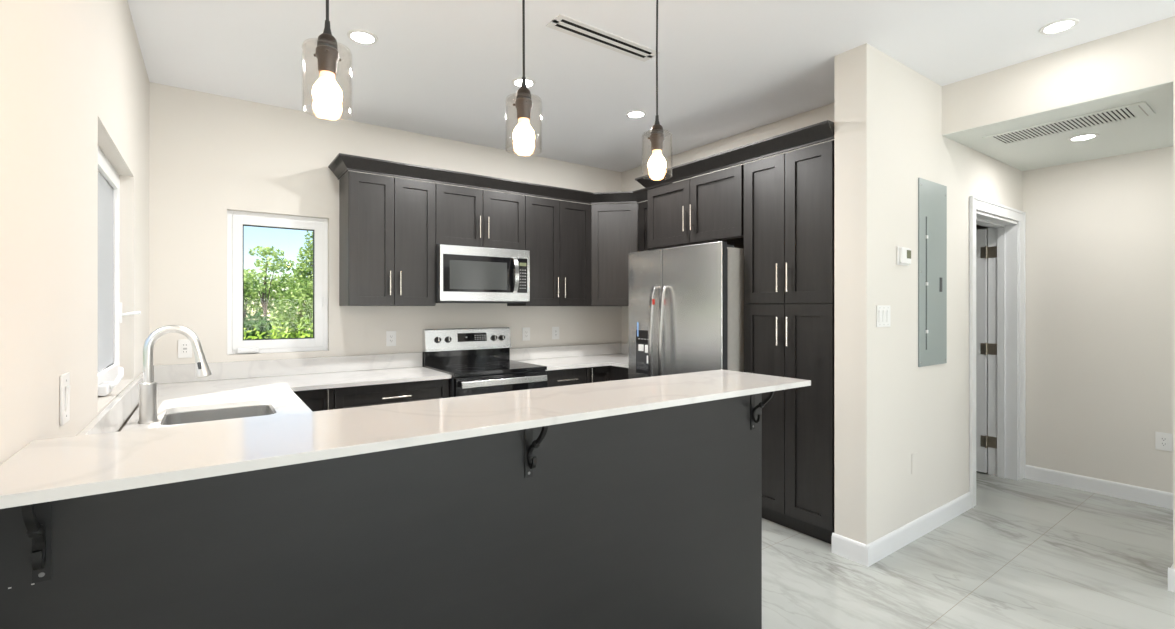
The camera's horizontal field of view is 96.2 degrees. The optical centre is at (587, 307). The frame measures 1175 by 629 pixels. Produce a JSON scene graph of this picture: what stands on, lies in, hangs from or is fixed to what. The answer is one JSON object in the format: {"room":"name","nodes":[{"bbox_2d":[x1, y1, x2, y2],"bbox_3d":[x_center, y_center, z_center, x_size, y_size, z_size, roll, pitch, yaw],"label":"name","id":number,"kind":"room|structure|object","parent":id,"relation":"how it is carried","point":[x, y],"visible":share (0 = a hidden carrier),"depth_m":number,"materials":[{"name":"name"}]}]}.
{"room":"kitchen","nodes":[
{"label":"kitchen","id":0,"kind":"room"},
{"bbox_2d":[0,0,148,463],"bbox_3d":[-0.541,-0.017,0.083,0.160,2.777,8.085,0,0,-36],"label":"wall","id":1,"kind":"structure","parent":0,"point":[74,81],"depth_m":1.38,"materials":[{"name":"beige paint"}]},
{"bbox_2d":[60,372,70,425],"bbox_3d":[-1.356,0.237,1.372,0.011,0.128,0.085,0,0,-36],"label":"light switch","id":2,"kind":"object","parent":1,"relation":"attached to","point":[65,385],"visible":1,"depth_m":1.35,"materials":[{"name":"white plastic"}]},
{"bbox_2d":[76,365,153,435],"bbox_3d":[-1.949,0.421,2.211,0.020,0.114,2.664,0,0,-36],"label":"backsplash","id":3,"kind":"structure","parent":1,"relation":"attached to","point":[111,419],"depth_m":2.02,"materials":[{"name":"white stone"}]},
{"bbox_2d":[98,146,140,395],"bbox_3d":[-1.998,-0.146,2.179,0.156,1.007,1.033,0,0,-36],"label":"window","id":4,"kind":"structure","parent":1,"relation":"in","point":[110,373],"depth_m":2.35,"materials":[{"name":"white plastic"}]},
{"bbox_2d":[149,82,621,365],"bbox_3d":[-1.170,-0.017,4.503,3.954,2.777,0.160,0,0,-36],"label":"wall","id":5,"kind":"structure","parent":0,"point":[210,155],"depth_m":3.71,"materials":[{"name":"beige paint"}]},
{"bbox_2d":[178,339,191,357],"bbox_3d":[-2.586,0.267,3.388,0.072,0.118,0.009,0,0,-36],"label":"outlet","id":6,"kind":"object","parent":5,"relation":"attached to","point":[184,346],"visible":0.95,"depth_m":3.38,"materials":[{"name":"white plastic"}]},
{"bbox_2d":[182,343,187,353],"bbox_3d":[-2.585,0.267,3.386,0.033,0.066,0.003,0,0,-36],"label":"receptacle","id":7,"kind":"object","parent":6,"relation":"attached to","point":[184,345],"depth_m":3.39,"materials":[{"name":"white plastic"}]},
{"bbox_2d":[227,210,327,354],"bbox_3d":[-2.190,-0.167,3.750,0.619,0.977,0.110,0,0,-36],"label":"window","id":8,"kind":"structure","parent":5,"relation":"in","point":[236,220],"depth_m":3.70,"materials":[{"name":"white plastic"}]},
{"bbox_2d":[154,352,421,383],"bbox_3d":[-2.024,0.423,3.781,1.682,0.115,0.020,0,0,-36],"label":"backsplash","id":9,"kind":"structure","parent":5,"relation":"attached to","point":[178,373],"depth_m":3.70,"materials":[{"name":"white stone"}]},
{"bbox_2d":[339,171,435,305],"bbox_3d":[-1.487,-0.477,3.945,0.613,0.937,0.375,0,0,-36],"label":"upper cabinet","id":10,"kind":"object","parent":5,"relation":"attached to","point":[387,225],"visible":1,"depth_m":3.80,"materials":[{"name":"brown wood"}]},
{"bbox_2d":[328,153,646,203],"bbox_3d":[-0.650,-0.992,4.268,2.624,0.090,0.609,0,0,-21],"label":"crown molding","id":11,"kind":"structure","parent":10,"relation":"on","point":[342,163],"depth_m":4.14,"materials":[{"name":"brown wood"}]},
{"bbox_2d":[386,331,395,345],"bbox_3d":[-1.540,0.247,4.135,0.074,0.118,0.008,0,0,-36],"label":"outlet","id":12,"kind":"object","parent":5,"relation":"attached to","point":[390,335],"visible":1,"depth_m":4.13,"materials":[{"name":"white plastic"}]},
{"bbox_2d":[389,334,392,342],"bbox_3d":[-1.538,0.247,4.133,0.033,0.066,0.003,0,0,-36],"label":"receptacle","id":13,"kind":"object","parent":12,"relation":"attached to","point":[390,335],"depth_m":4.13,"materials":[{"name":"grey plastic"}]},
{"bbox_2d":[436,183,524,249],"bbox_3d":[-0.924,-0.710,4.347,0.768,0.472,0.375,0,0,-36],"label":"upper cabinet","id":14,"kind":"object","parent":5,"relation":"attached to","point":[465,216],"visible":0.87,"depth_m":4.20,"materials":[{"name":"brown wood"}]},
{"bbox_2d":[436,244,529,302],"bbox_3d":[-0.895,-0.253,4.308,0.764,0.440,0.475,0,0,-36],"label":"microwave","id":15,"kind":"object","parent":14,"relation":"attached to","point":[464,274],"visible":0.98,"depth_m":4.13,"materials":[{"name":"grey metal"}]},
{"bbox_2d":[522,327,529,340],"bbox_3d":[-0.561,0.247,4.834,0.080,0.120,0.008,0,0,-36],"label":"outlet","id":16,"kind":"object","parent":5,"relation":"attached to","point":[525,331],"visible":1,"depth_m":4.83,"materials":[{"name":"white plastic"}]},
{"bbox_2d":[507,195,590,305],"bbox_3d":[-0.330,-0.477,4.771,0.690,0.937,0.375,0,0,-36],"label":"upper cabinet","id":17,"kind":"object","parent":5,"relation":"attached to","point":[557,232],"visible":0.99,"depth_m":4.63,"materials":[{"name":"brown wood"}]},
{"bbox_2d":[552,327,558,338],"bbox_3d":[-0.302,0.247,5.019,0.080,0.120,0.008,0,0,-36],"label":"outlet","id":18,"kind":"object","parent":5,"relation":"attached to","point":[555,330],"visible":1,"depth_m":5.01,"materials":[{"name":"white plastic"}]},
{"bbox_2d":[510,343,620,360],"bbox_3d":[-0.184,0.426,5.096,1.298,0.109,0.020,0,0,-36],"label":"backsplash","id":19,"kind":"structure","parent":5,"relation":"attached to","point":[529,353],"depth_m":5.05,"materials":[{"name":"white stone"}]},
{"bbox_2d":[591,203,638,305],"bbox_3d":[0.281,-0.477,5.046,0.636,0.937,0.639,0,0,-36],"label":"upper cabinet","id":20,"kind":"object","parent":5,"relation":"attached to","point":[614,227],"visible":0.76,"depth_m":4.82,"materials":[{"name":"brown wood"}]},
{"bbox_2d":[127,0,1174,171],"bbox_3d":[1.187,-1.465,1.318,4.408,0.120,8.085,0,0,-36],"label":"ceiling","id":21,"kind":"structure","parent":0,"point":[446,69],"depth_m":2.93,"materials":[{"name":"white paint"}]},
{"bbox_2d":[302,0,351,108],"bbox_3d":[-0.627,-0.937,1.272,0.124,0.934,0.124,0,0,-36],"label":"pendant light","id":22,"kind":"object","parent":21,"relation":"hanging from","point":[326,92],"visible":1,"depth_m":1.25,"materials":[{"name":"white glass"}]},
{"bbox_2d":[314,45,340,75],"bbox_3d":[-0.624,-0.593,1.271,0.060,0.058,0.059,0,0,-36],"label":"socket","id":23,"kind":"object","parent":22,"relation":"attached to","point":[327,56],"depth_m":1.26,"materials":[{"name":"brown metal"}]},
{"bbox_2d":[347,29,377,44],"bbox_3d":[-1.169,-1.401,2.741,0.150,0.006,0.150,0,0,-36],"label":"recessed light","id":24,"kind":"object","parent":21,"relation":"in","point":[364,37],"visible":1,"depth_m":2.73,"materials":[{"name":"white plastic"}]},
{"bbox_2d":[505,0,541,149],"bbox_3d":[-0.191,-0.937,1.584,0.124,0.934,0.124,0,0,-36],"label":"pendant light","id":25,"kind":"object","parent":21,"relation":"hanging from","point":[523,134],"visible":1,"depth_m":1.57,"materials":[{"name":"brown"}]},
{"bbox_2d":[513,97,531,120],"bbox_3d":[-0.187,-0.593,1.582,0.060,0.058,0.059,0,0,-36],"label":"socket","id":26,"kind":"object","parent":25,"relation":"attached to","point":[523,105],"depth_m":1.57,"materials":[{"name":"brown metal"}]},
{"bbox_2d":[512,77,535,87],"bbox_3d":[-0.399,-1.401,3.297,0.150,0.006,0.150,0,0,-36],"label":"recessed light","id":27,"kind":"object","parent":21,"relation":"in","point":[516,82],"visible":0.82,"depth_m":3.29,"materials":[{"name":"white plastic"}]},
{"bbox_2d":[546,14,659,61],"bbox_3d":[0.097,-1.402,2.768,0.655,0.004,0.130,0,0,-36],"label":"ceiling vent","id":28,"kind":"object","parent":21,"relation":"in","point":[561,23],"visible":0.94,"depth_m":2.74,"materials":[{"name":"white plastic"}]},
{"bbox_2d":[626,110,645,117],"bbox_3d":[0.353,-1.401,3.836,0.150,0.006,0.150,0,0,-36],"label":"recessed light","id":29,"kind":"object","parent":21,"relation":"in","point":[635,113],"visible":1,"depth_m":3.83,"materials":[{"name":"white plastic"}]},
{"bbox_2d":[648,0,671,175],"bbox_3d":[0.251,-0.937,1.899,0.124,0.934,0.124,0,0,-36],"label":"pendant light","id":30,"kind":"object","parent":21,"relation":"hanging from","point":[657,163],"visible":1,"depth_m":1.89,"materials":[{"name":"brown"}]},
{"bbox_2d":[648,132,663,150],"bbox_3d":[0.255,-0.593,1.898,0.060,0.058,0.059,0,0,-36],"label":"socket","id":31,"kind":"object","parent":30,"relation":"attached to","point":[656,138],"depth_m":1.88,"materials":[{"name":"brown metal"}]},
{"bbox_2d":[1039,18,1078,34],"bbox_3d":[2.356,-1.401,2.635,0.150,0.006,0.150,0,0,-36],"label":"recessed light","id":32,"kind":"object","parent":21,"relation":"in","point":[1061,25],"visible":1,"depth_m":2.63,"materials":[{"name":"white plastic"}]},
{"bbox_2d":[622,103,833,342],"bbox_3d":[1.195,-0.017,4.456,0.160,2.777,2.667,0,0,-36],"label":"wall","id":33,"kind":"structure","parent":0,"point":[824,113],"depth_m":4.34,"materials":[{"name":"beige paint"}]},
{"bbox_2d":[621,343,628,353],"bbox_3d":[0.649,0.426,5.063,0.020,0.109,1.042,0,0,-36],"label":"backsplash","id":34,"kind":"structure","parent":33,"relation":"attached to","point":[624,346],"depth_m":5.42,"materials":[{"name":"white stone"}]},
{"bbox_2d":[639,201,652,251],"bbox_3d":[0.718,-0.477,4.690,0.338,0.937,0.458,0,0,-36],"label":"upper cabinet","id":35,"kind":"object","parent":33,"relation":"attached to","point":[643,205],"visible":0.17,"depth_m":4.71,"materials":[{"name":"brown wood"}]},
{"bbox_2d":[647,164,743,249],"bbox_3d":[0.989,-0.706,4.028,0.668,0.480,0.925,0,0,-36],"label":"upper cabinet","id":36,"kind":"object","parent":33,"relation":"attached to","point":[707,208],"visible":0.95,"depth_m":3.80,"materials":[{"name":"brown wood"}]},
{"bbox_2d":[635,120,833,189],"bbox_3d":[1.141,-0.992,3.791,0.696,0.090,1.637,0,0,-36],"label":"crown molding","id":37,"kind":"structure","parent":36,"relation":"on","point":[823,131],"depth_m":3.41,"materials":[{"name":"brown wood"}]},
{"bbox_2d":[834,43,1021,544],"bbox_3d":[2.509,-0.017,3.647,2.643,2.777,0.178,0,0,-36],"label":"wall","id":38,"kind":"structure","parent":0,"point":[888,408],"depth_m":2.96,"materials":[{"name":"beige paint"}]},
{"bbox_2d":[876,305,889,326],"bbox_3d":[1.633,0.050,2.904,0.152,0.118,0.011,0,0,-36],"label":"light switch","id":39,"kind":"object","parent":38,"relation":"attached to","point":[882,311],"visible":1,"depth_m":2.90,"materials":[{"name":"white plastic"}]},
{"bbox_2d":[831,492,971,566],"bbox_3d":[1.994,1.319,3.274,1.402,0.107,0.202,0,0,-36],"label":"baseboard","id":40,"kind":"structure","parent":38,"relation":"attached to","point":[871,553],"depth_m":2.98,"materials":[{"name":"white paint"}]},
{"bbox_2d":[896,246,910,265],"bbox_3d":[1.821,-0.292,3.030,0.142,0.105,0.025,0,0,-36],"label":"thermostat","id":41,"kind":"object","parent":38,"relation":"attached to","point":[903,255],"visible":1,"depth_m":3.01,"materials":[{"name":"white plastic"}]},
{"bbox_2d":[912,452,917,473],"bbox_3d":[1.942,0.926,3.129,0.072,0.120,0.004,0,0,-36],"label":"blank plate","id":42,"kind":"object","parent":38,"relation":"attached to","point":[914,455],"visible":1,"depth_m":3.13,"materials":[{"name":"beige paint"}]},
{"bbox_2d":[918,178,946,366],"bbox_3d":[2.144,-0.208,3.266,0.393,1.134,0.016,0,0,-36],"label":"electrical panel","id":43,"kind":"object","parent":38,"relation":"attached to","point":[932,196],"visible":1,"depth_m":3.25,"materials":[{"name":"grey metal"}]},
{"bbox_2d":[762,471,1174,628],"bbox_3d":[2.393,1.432,2.179,7.372,0.120,8.085,0,0,-36],"label":"floor","id":44,"kind":"structure","parent":0,"point":[1029,554],"depth_m":2.74,"materials":[{"name":"tile"}]},
{"bbox_2d":[293,388,333,411],"bbox_3d":[-1.884,0.940,3.483,0.280,0.864,0.665,0,0,-36],"label":"base cabinet","id":45,"kind":"object","parent":44,"relation":"on","point":[318,399],"visible":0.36,"depth_m":3.27,"materials":[{"name":"brown wood"}]},
{"bbox_2d":[0,391,774,628],"bbox_3d":[-0.179,0.840,1.596,2.184,1.065,0.365,0,0,-36],"label":"peninsula base","id":46,"kind":"object","parent":44,"relation":"on","point":[649,519],"depth_m":1.41,"materials":[{"name":"grey laminate"}]},
{"bbox_2d":[0,369,810,508],"bbox_3d":[-0.159,0.296,1.592,2.214,0.020,0.443,0,0,-36],"label":"countertop","id":47,"kind":"structure","parent":46,"relation":"on","point":[44,470],"depth_m":1.20,"materials":[{"name":"white stone"}]},
{"bbox_2d":[334,379,448,408],"bbox_3d":[-1.462,0.940,3.784,0.752,0.864,0.665,0,0,-36],"label":"base cabinet","id":48,"kind":"object","parent":44,"relation":"on","point":[379,394],"visible":0.2,"depth_m":3.53,"materials":[{"name":"brown wood"}]},
{"bbox_2d":[422,327,546,397],"bbox_3d":[-0.812,0.765,4.194,0.764,1.173,0.753,0,0,-36],"label":"range","id":49,"kind":"object","parent":44,"relation":"on","point":[477,361],"visible":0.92,"depth_m":4.24,"materials":[{"name":"grey metal"}]},
{"bbox_2d":[425,360,546,376],"bbox_3d":[-0.815,0.481,4.197,0.764,0.028,0.636,0,0,-36],"label":"cooktop","id":50,"kind":"object","parent":49,"relation":"in","point":[456,368],"depth_m":4.08,"materials":[{"name":"black glass"}]},
{"bbox_2d":[547,368,585,386],"bbox_3d":[-0.351,0.940,4.578,0.419,0.864,0.665,0,0,-36],"label":"base cabinet","id":51,"kind":"object","parent":44,"relation":"on","point":[563,377],"visible":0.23,"depth_m":4.34,"materials":[{"name":"brown wood"}]},
{"bbox_2d":[585,365,628,382],"bbox_3d":[0.293,0.940,4.809,0.892,0.864,1.037,0,0,-36],"label":"base cabinet","id":52,"kind":"object","parent":44,"relation":"on","point":[600,373],"visible":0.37,"depth_m":4.53,"materials":[{"name":"brown wood"}]},
{"bbox_2d":[510,343,628,370],"bbox_3d":[0.121,0.440,4.686,1.318,0.135,1.042,0,0,-36],"label":"countertop","id":53,"kind":"structure","parent":52,"relation":"on","point":[613,354],"depth_m":4.92,"materials":[{"name":"white stone"}]},
{"bbox_2d":[629,241,743,378],"bbox_3d":[0.874,0.472,3.987,0.836,1.800,0.937,0,0,-36],"label":"refrigerator","id":54,"kind":"object","parent":44,"relation":"on","point":[686,303],"visible":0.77,"depth_m":3.65,"materials":[{"name":"grey metal"}]},
{"bbox_2d":[744,140,833,543],"bbox_3d":[1.444,0.213,3.391,0.668,2.318,0.636,0,0,-36],"label":"pantry cabinet","id":55,"kind":"object","parent":44,"relation":"on","point":[789,196],"visible":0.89,"depth_m":3.17,"materials":[{"name":"brown wood"}]},
{"bbox_3d":[-1.485,0.940,2.167,0.703,0.864,2.052,0,0,-36],"label":"cabinet","id":56,"kind":"object","parent":44,"relation":"on","visible":0},
{"bbox_2d":[76,352,450,435],"bbox_3d":[-1.264,0.435,2.700,1.703,0.143,2.664,0,0,-36],"label":"countertop","id":57,"kind":"structure","parent":56,"relation":"on","point":[272,383],"depth_m":3.33,"materials":[{"name":"white stone"}]},
{"bbox_2d":[138,325,211,423],"bbox_3d":[-1.788,0.279,2.293,0.251,0.406,0.139,0,0,-36],"label":"faucet","id":58,"kind":"object","parent":57,"relation":"on","point":[147,388],"visible":1,"depth_m":2.21,"materials":[{"name":"metal"}]},
{"bbox_2d":[162,405,273,424],"bbox_3d":[-1.702,0.603,2.447,0.455,0.189,0.510,0,0,-36],"label":"sink","id":59,"kind":"object","parent":57,"relation":"in","point":[254,410],"visible":0.11,"depth_m":2.63,"materials":[{"name":"metal"}]},
{"bbox_2d":[976,224,987,229],"bbox_3d":[2.665,0.072,5.344,3.050,2.600,2.602,0,0,-36],"label":"wall","id":60,"kind":"structure","parent":0,"point":[977,226],"depth_m":5.64,"materials":[{"name":"beige paint"}]},
{"bbox_2d":[942,16,1174,568],"bbox_3d":[3.746,-0.017,1.398,0.150,2.777,4.920,0,0,-36],"label":"wall","id":61,"kind":"structure","parent":0,"point":[1140,57],"depth_m":2.84,"materials":[{"name":"beige paint"}]},
{"bbox_2d":[942,81,1172,139],"bbox_3d":[2.606,-1.093,2.997,0.148,0.003,0.992,0,0,-36],"label":"trim","id":62,"kind":"structure","parent":61,"relation":"attached to","point":[1168,86],"depth_m":2.91,"materials":[{"name":"white paint"}]},
{"bbox_2d":[1168,564,1174,591],"bbox_3d":[3.134,1.319,2.241,0.166,0.107,0.884,0,0,-36],"label":"baseboard","id":63,"kind":"structure","parent":61,"relation":"attached to","point":[1171,572],"depth_m":2.54,"materials":[{"name":"white paint"}]},
{"bbox_2d":[954,90,1172,170],"bbox_3d":[4.371,-1.145,1.845,1.387,0.100,4.920,0,0,-36],"label":"ceiling","id":64,"kind":"structure","parent":0,"point":[1151,132],"depth_m":3.46,"materials":[{"name":"white paint"}]},
{"bbox_2d":[982,101,1155,145],"bbox_3d":[2.871,-1.089,3.182,0.298,0.009,0.726,0,0,-36],"label":"ceiling vent","id":65,"kind":"object","parent":64,"relation":"in","point":[1141,109],"visible":1,"depth_m":3.14,"materials":[{"name":"white metal"}]},
{"bbox_2d":[1067,133,1098,140],"bbox_3d":[3.188,-1.091,3.392,0.150,0.006,0.150,0,0,-36],"label":"recessed light","id":66,"kind":"object","parent":64,"relation":"in","point":[1090,135],"visible":1,"depth_m":3.39,"materials":[{"name":"white plastic"}]},
{"bbox_2d":[1022,146,1172,492],"bbox_3d":[5.001,-0.017,2.294,0.160,2.777,4.920,0,0,-36],"label":"wall","id":67,"kind":"structure","parent":0,"point":[1099,232],"depth_m":3.87,"materials":[{"name":"beige paint"}]},
{"bbox_2d":[969,196,1025,507],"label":"door frame","id":68,"kind":"structure","parent":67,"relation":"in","point":[997,253],"depth_m":4.22,"materials":[{"name":"white paint"}]},
{"bbox_2d":[1025,465,1172,508],"bbox_3d":[4.935,1.319,2.235,0.016,0.107,4.900,0,0,-36],"label":"baseboard","id":69,"kind":"structure","parent":67,"relation":"attached to","point":[1163,499],"depth_m":3.86,"materials":[{"name":"white paint"}]},
{"bbox_2d":[1155,432,1171,451],"bbox_3d":[3.952,0.922,3.616,0.008,0.122,0.080,0,0,-36],"label":"outlet","id":70,"kind":"object","parent":67,"relation":"attached to","point":[1163,441],"visible":1,"depth_m":3.61,"materials":[{"name":"white plastic"}]},
{"bbox_2d":[1160,436,1166,446],"bbox_3d":[3.950,0.922,3.615,0.003,0.066,0.033,0,0,-36],"label":"receptacle","id":71,"kind":"object","parent":70,"relation":"attached to","point":[1163,439],"depth_m":3.61,"materials":[{"name":"grey plastic"}]},
{"label":"outside","id":72,"kind":"structure","parent":0,"visible":0},
{"bbox_3d":[-11.625,1.847,16.274,120.000,0.250,120.000,0,0,-36],"label":"ground","id":73,"kind":"structure","parent":72,"visible":0},
{"bbox_2d":[244,311,272,338],"bbox_3d":[-6.467,0.901,10.110,0.775,1.657,0.838,0,0,-36],"label":"bush","id":74,"kind":"object","parent":73,"relation":"on","point":[249,326],"visible":0.3,"depth_m":10.08,"materials":[{"name":"green plant"}]},
{"bbox_2d":[244,246,294,337],"bbox_3d":[-8.926,0.003,14.564,1.504,3.445,0.910,0,0,-36],"label":"tree","id":75,"kind":"object","parent":73,"relation":"on","point":[265,251],"visible":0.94,"depth_m":14.52,"materials":[{"name":"green plant"}]},
{"bbox_2d":[244,272,300,321],"bbox_3d":[-12.719,0.162,20.403,3.476,3.132,1.308,0,0,-36],"label":"tree","id":76,"kind":"object","parent":73,"relation":"on","point":[281,285],"visible":0.41,"depth_m":20.42,"materials":[{"name":"green plant"}]},
{"bbox_2d":[245,275,309,334],"bbox_3d":[-22.783,0.075,14.317,36.323,4.672,70.853,0,0,14],"label":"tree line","id":77,"kind":"object","parent":73,"relation":"on","point":[247,314],"visible":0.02,"depth_m":27.73,"materials":[{"name":"green plant"}]},
{"bbox_2d":[244,317,312,338],"bbox_3d":[-3.925,0.934,7.766,15.000,1.577,0.786,0,0,-36],"label":"hedge","id":78,"kind":"object","parent":73,"relation":"on","point":[306,319],"visible":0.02,"depth_m":7.45,"materials":[{"name":"green plant"}]},
{"bbox_2d":[264,278,312,338],"bbox_3d":[-6.664,0.519,12.469,1.827,2.417,1.239,0,0,-36],"label":"bush","id":79,"kind":"object","parent":73,"relation":"on","point":[305,303],"visible":0.47,"depth_m":12.13,"materials":[{"name":"green plant"}]},
{"bbox_2d":[287,231,312,292],"bbox_3d":[-9.478,-0.484,17.794,1.220,4.417,0.922,0,0,-36],"label":"tree","id":80,"kind":"object","parent":73,"relation":"on","point":[298,271],"visible":0.44,"depth_m":17.66,"materials":[{"name":"green plant"}]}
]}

